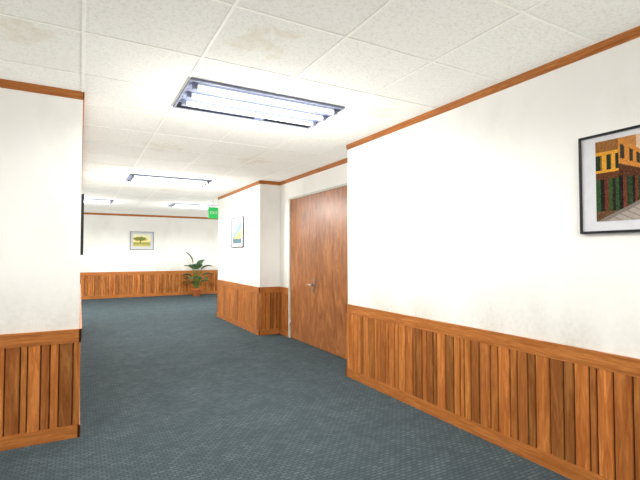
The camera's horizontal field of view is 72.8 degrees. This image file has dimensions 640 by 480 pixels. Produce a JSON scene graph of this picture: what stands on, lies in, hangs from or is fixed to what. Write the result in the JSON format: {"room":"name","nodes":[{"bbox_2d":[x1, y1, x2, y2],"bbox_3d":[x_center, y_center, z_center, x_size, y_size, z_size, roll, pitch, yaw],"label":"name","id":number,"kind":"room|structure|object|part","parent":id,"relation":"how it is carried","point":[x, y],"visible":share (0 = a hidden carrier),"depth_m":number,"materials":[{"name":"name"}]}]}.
{"room":"office corridor","nodes":[
{"label":"office corridor","id":0,"kind":"room"},
{"bbox_2d":[0,88,82,333],"bbox_3d":[-5.207,0.228,5.075,4.203,2.760,5.970,1,-2,-29],"label":"wall","id":1,"kind":"structure","parent":0,"point":[41,134],"depth_m":3.36,"materials":[{"name":"white paint"}]},
{"bbox_2d":[0,425,79,450],"bbox_3d":[-3.750,1.476,2.419,4.221,0.100,0.018,1,-2,-29],"label":"baseboard","id":2,"kind":"structure","parent":1,"relation":"attached to","point":[26,439],"depth_m":3.30,"materials":[{"name":"brown wood"}]},
{"bbox_2d":[0,329,81,436],"bbox_3d":[-3.748,1.056,2.432,4.224,0.760,0.021,1,-2,-29],"label":"wainscoting","id":3,"kind":"structure","parent":1,"relation":"attached to","point":[39,371],"depth_m":3.31,"materials":[{"name":"brown wood"}]},
{"bbox_2d":[0,79,84,99],"bbox_3d":[-3.756,-1.200,2.504,4.213,0.065,0.010,1,-2,-29],"label":"trim","id":4,"kind":"structure","parent":1,"relation":"attached to","point":[9,84],"depth_m":3.38,"materials":[{"name":"brown wood"}]},
{"bbox_2d":[77,403,79,436],"bbox_3d":[-3.360,1.589,6.055,0.018,0.100,6.006,1,-2,-29],"label":"baseboard","id":5,"kind":"structure","parent":1,"relation":"attached to","point":[78,433],"depth_m":3.43,"materials":[{"name":"brown wood"}]},
{"bbox_2d":[78,283,81,423],"bbox_3d":[-3.358,1.169,6.068,0.021,0.760,6.012,1,-2,-29],"label":"trim","id":6,"kind":"structure","parent":1,"relation":"attached to","point":[80,309],"depth_m":3.69,"materials":[{"name":"brown wood"}]},
{"bbox_2d":[80,194,83,254],"bbox_3d":[-2.550,-0.145,4.653,0.025,0.610,0.740,1,-2,-29],"label":"framed picture","id":7,"kind":"object","parent":1,"relation":"attached to","point":[82,195],"visible":1,"depth_m":4.33},
{"bbox_2d":[81,96,83,190],"bbox_3d":[-3.363,-1.087,6.136,0.010,0.065,5.990,1,-2,-29],"label":"trim","id":8,"kind":"structure","parent":1,"relation":"attached to","point":[83,96],"depth_m":4.47,"materials":[{"name":"brown wood"}]},
{"bbox_2d":[80,214,217,271],"bbox_3d":[-5.983,0.528,14.737,12.600,2.760,0.200,1,-2,-29],"label":"wall","id":9,"kind":"structure","parent":0,"point":[106,240],"depth_m":14.74,"materials":[{"name":"white paint"}]},
{"bbox_2d":[130,231,153,249],"bbox_3d":[-5.998,0.026,14.615,0.740,0.610,0.025,1,-2,-29],"label":"framed picture","id":10,"kind":"object","parent":9,"relation":"attached to","point":[138,240],"visible":1,"depth_m":14.61},
{"bbox_2d":[133,234,150,246],"bbox_3d":[-5.996,0.014,14.611,0.540,0.410,0.001,1,-2,-29],"label":"print","id":11,"kind":"object","parent":10,"relation":"attached to","point":[143,240],"depth_m":14.61},
{"bbox_2d":[84,212,212,218],"bbox_3d":[-5.932,-0.822,14.687,12.200,0.065,0.010,1,-2,-29],"label":"trim","id":12,"kind":"structure","parent":9,"relation":"attached to","point":[88,213],"depth_m":14.70,"materials":[{"name":"brown wood"}]},
{"bbox_2d":[80,270,217,295],"bbox_3d":[-5.929,1.435,14.612,12.200,0.760,0.021,1,-2,-29],"label":"wainscoting","id":13,"kind":"structure","parent":9,"relation":"attached to","point":[135,282],"depth_m":14.58,"materials":[{"name":"brown wood"}]},
{"bbox_2d":[81,291,216,298],"bbox_3d":[-5.930,1.854,14.601,12.200,0.100,0.018,1,-2,-29],"label":"baseboard","id":14,"kind":"structure","parent":9,"relation":"attached to","point":[201,292],"depth_m":14.59,"materials":[{"name":"brown wood"}]},
{"bbox_2d":[218,184,279,286],"bbox_3d":[-1.460,0.351,9.030,0.590,2.760,2.670,1,-2,-29],"label":"wall","id":15,"kind":"structure","parent":0,"point":[257,263],"depth_m":8.06,"materials":[{"name":"white paint"}]},
{"bbox_2d":[231,216,243,247],"bbox_3d":[-1.675,-0.155,8.796,0.025,0.610,0.740,1,-2,-29],"label":"framed picture","id":16,"kind":"object","parent":15,"relation":"attached to","point":[237,224],"visible":1,"depth_m":8.77},
{"bbox_2d":[233,219,241,243],"bbox_3d":[-1.678,-0.167,8.794,0.001,0.470,0.540,1,-2,-29],"label":"print","id":17,"kind":"object","parent":16,"relation":"attached to","point":[237,225],"depth_m":8.78},
{"bbox_2d":[217,279,259,329],"bbox_3d":[-1.728,1.256,8.854,0.021,0.760,2.712,1,-2,-29],"label":"trim","id":18,"kind":"structure","parent":15,"relation":"attached to","point":[236,301],"depth_m":8.62,"materials":[{"name":"brown wood"}]},
{"bbox_2d":[217,312,259,335],"bbox_3d":[-1.726,1.675,8.842,0.018,0.100,2.706,1,-2,-29],"label":"baseboard","id":19,"kind":"structure","parent":15,"relation":"attached to","point":[235,322],"depth_m":8.58,"materials":[{"name":"brown wood"}]},
{"bbox_2d":[218,180,259,199],"bbox_3d":[-1.723,-1.001,8.927,0.010,0.065,2.690,1,-2,-29],"label":"trim","id":20,"kind":"structure","parent":15,"relation":"attached to","point":[257,182],"depth_m":8.68,"materials":[{"name":"brown wood"}]},
{"bbox_2d":[258,328,278,335],"bbox_3d":[-0.905,1.642,7.761,0.408,0.100,0.018,1,-2,-29],"label":"baseboard","id":21,"kind":"structure","parent":15,"relation":"attached to","point":[276,330],"depth_m":7.75,"materials":[{"name":"brown wood"}]},
{"bbox_2d":[259,287,278,329],"bbox_3d":[-0.906,1.222,7.772,0.411,0.760,0.021,1,-2,-29],"label":"trim","id":22,"kind":"structure","parent":15,"relation":"attached to","point":[268,296],"depth_m":7.76,"materials":[{"name":"brown wood"}]},
{"bbox_2d":[260,180,279,184],"bbox_3d":[-0.904,-1.034,7.849,0.400,0.065,0.010,1,-2,-29],"label":"trim","id":23,"kind":"structure","parent":15,"relation":"attached to","point":[261,181],"depth_m":7.84,"materials":[{"name":"brown wood"}]},
{"bbox_2d":[0,293,570,479],"bbox_3d":[-1.168,1.687,5.989,12.600,0.100,20.100,1,-2,-29],"label":"floor","id":24,"kind":"structure","parent":0,"point":[171,388],"depth_m":3.84,"materials":[{"name":"blue carpet"}]},
{"bbox_2d":[182,252,213,295],"bbox_3d":[-4.211,1.150,14.803,0.990,1.520,0.947,-1,-2,23],"label":"potted plant","id":25,"kind":"object","parent":24,"relation":"on","point":[196,291],"visible":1,"depth_m":14.74,"materials":[{"name":"green plant"}]},
{"bbox_3d":[-4.220,1.776,14.816,0.340,0.270,0.340,1,-2,-29],"label":"pot","id":26,"kind":"part","parent":25,"relation":"part of","materials":[{"name":"ceramic"}]},
{"bbox_2d":[280,163,347,287],"bbox_3d":[0.058,0.278,6.689,0.200,2.760,2.900,1,-2,-29],"label":"wall","id":27,"kind":"structure","parent":0,"point":[338,175],"depth_m":7.41,"materials":[{"name":"white paint"}]},
{"bbox_2d":[279,328,287,336],"bbox_3d":[-0.647,1.640,7.697,0.018,0.100,0.380,1,-2,-29],"label":"baseboard recess","id":28,"kind":"structure","parent":27,"relation":"attached to","point":[283,332],"depth_m":7.68,"materials":[{"name":"brown wood"}]},
{"bbox_2d":[279,287,287,330],"bbox_3d":[-0.648,1.220,7.709,0.021,0.760,0.380,1,-2,-29],"label":"trim","id":29,"kind":"structure","parent":27,"relation":"attached to","point":[283,291],"depth_m":7.71,"materials":[{"name":"brown wood"}]},
{"bbox_2d":[290,194,315,346],"bbox_3d":[-0.266,0.476,7.130,0.045,2.376,0.931,1,-2,-29],"label":"leaf","id":30,"kind":"object","parent":27,"relation":"attached to","point":[303,209],"visible":0.8,"depth_m":7.08,"materials":[{"name":"brown wood"}]},
{"bbox_2d":[307,278,314,292],"bbox_3d":[-0.148,0.716,6.789,0.072,0.230,0.142,1,-2,-29],"label":"door handle","id":31,"kind":"object","parent":30,"relation":"attached to","point":[313,284],"depth_m":6.75,"materials":[{"name":"metal"}]},
{"bbox_2d":[280,158,347,184],"bbox_3d":[-0.034,-1.071,6.680,0.010,0.065,2.900,1,-2,-29],"label":"trim","id":32,"kind":"structure","parent":27,"relation":"attached to","point":[343,161],"depth_m":6.71,"materials":[{"name":"brown wood"}]},
{"bbox_2d":[288,183,347,337],"bbox_3d":[0.015,0.453,6.753,0.208,2.415,1.955,1,-2,-29],"label":"frame","id":33,"kind":"object","parent":27,"relation":"attached to","point":[345,184],"visible":0.24,"depth_m":7.52,"materials":[{"name":"paint"}]},
{"bbox_2d":[316,185,347,358],"bbox_3d":[0.187,0.450,6.310,0.045,2.376,0.931,1,-2,-29],"label":"leaf","id":34,"kind":"object","parent":27,"relation":"attached to","point":[331,205],"visible":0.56,"depth_m":6.29,"materials":[{"name":"brown wood"}]},
{"bbox_2d":[0,0,639,216],"bbox_3d":[-1.168,-1.172,6.078,12.600,0.100,20.100,1,-2,-29],"label":"ceiling","id":35,"kind":"structure","parent":0,"point":[426,29],"depth_m":2.95,"materials":[{"name":"tile"}]},
{"bbox_2d":[84,198,113,203],"bbox_3d":[-5.809,-0.953,10.592,1.350,0.055,0.700,1,-2,-29],"label":"ceiling light","id":36,"kind":"object","parent":35,"relation":"attached to","point":[101,201],"depth_m":10.58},
{"bbox_2d":[126,174,211,186],"bbox_3d":[-2.692,-1.041,7.746,1.350,0.055,0.700,1,-2,-29],"label":"ceiling light","id":37,"kind":"object","parent":35,"relation":"attached to","point":[132,177],"depth_m":7.59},
{"bbox_2d":[168,203,217,208],"bbox_3d":[-3.402,-0.912,11.922,1.350,0.055,0.700,1,-2,-29],"label":"ceiling light","id":38,"kind":"object","parent":35,"relation":"attached to","point":[179,205],"depth_m":11.67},
{"bbox_2d":[208,198,217,218],"bbox_3d":[-2.520,-0.751,10.290,0.280,0.480,0.060,1,-2,-29],"label":"exit sign","id":39,"kind":"object","parent":35,"relation":"hanging from","point":[212,211],"visible":0.88,"depth_m":10.27,"materials":[{"name":"green plastic"}]},
{"bbox_2d":[173,77,344,128],"bbox_3d":[-0.539,-1.162,3.854,1.350,0.055,0.700,1,-2,-29],"label":"ceiling light","id":40,"kind":"object","parent":35,"relation":"attached to","point":[200,95],"depth_m":3.75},
{"bbox_2d":[0,0,639,216],"bbox_3d":[-1.168,-1.120,6.077,12.200,0.004,19.700,1,-2,-29],"label":"grid","id":41,"kind":"object","parent":35,"relation":"attached to","point":[236,2],"depth_m":3.10,"materials":[{"name":"white metal"}]},
{"bbox_2d":[347,37,639,358],"bbox_3d":[2.617,0.122,1.661,0.590,2.760,8.380,1,-2,-29],"label":"wall","id":42,"kind":"structure","parent":0,"point":[468,214],"depth_m":3.25,"materials":[{"name":"white paint"}]},
{"bbox_2d":[346,368,608,479],"bbox_3d":[2.346,1.447,1.480,0.018,0.100,8.398,1,-2,-29],"label":"baseboard","id":43,"kind":"structure","parent":42,"relation":"attached to","point":[571,471],"depth_m":3.36,"materials":[{"name":"brown wood"}]},
{"bbox_2d":[346,304,639,479],"bbox_3d":[2.344,1.027,1.494,0.021,0.760,8.401,1,-2,-29],"label":"wainscoting","id":44,"kind":"structure","parent":42,"relation":"attached to","point":[580,407],"depth_m":3.15,"materials":[{"name":"brown wood"}]},
{"bbox_2d":[346,26,639,149],"bbox_3d":[2.352,-1.230,1.562,0.010,0.065,8.390,1,-2,-29],"label":"trim","id":45,"kind":"structure","parent":42,"relation":"attached to","point":[634,33],"depth_m":3.18,"materials":[{"name":"brown wood"}]},
{"bbox_2d":[578,125,639,233],"bbox_3d":[1.839,-0.352,2.446,0.025,0.610,0.740,1,-2,-29],"label":"framed picture","id":46,"kind":"object","parent":42,"relation":"attached to","point":[609,162],"visible":1,"depth_m":2.61},
{"bbox_2d":[595,133,639,221],"bbox_3d":[1.835,-0.364,2.444,0.001,0.490,0.540,1,-2,-29],"label":"print","id":47,"kind":"object","parent":46,"relation":"attached to","point":[617,159],"depth_m":2.57}
]}

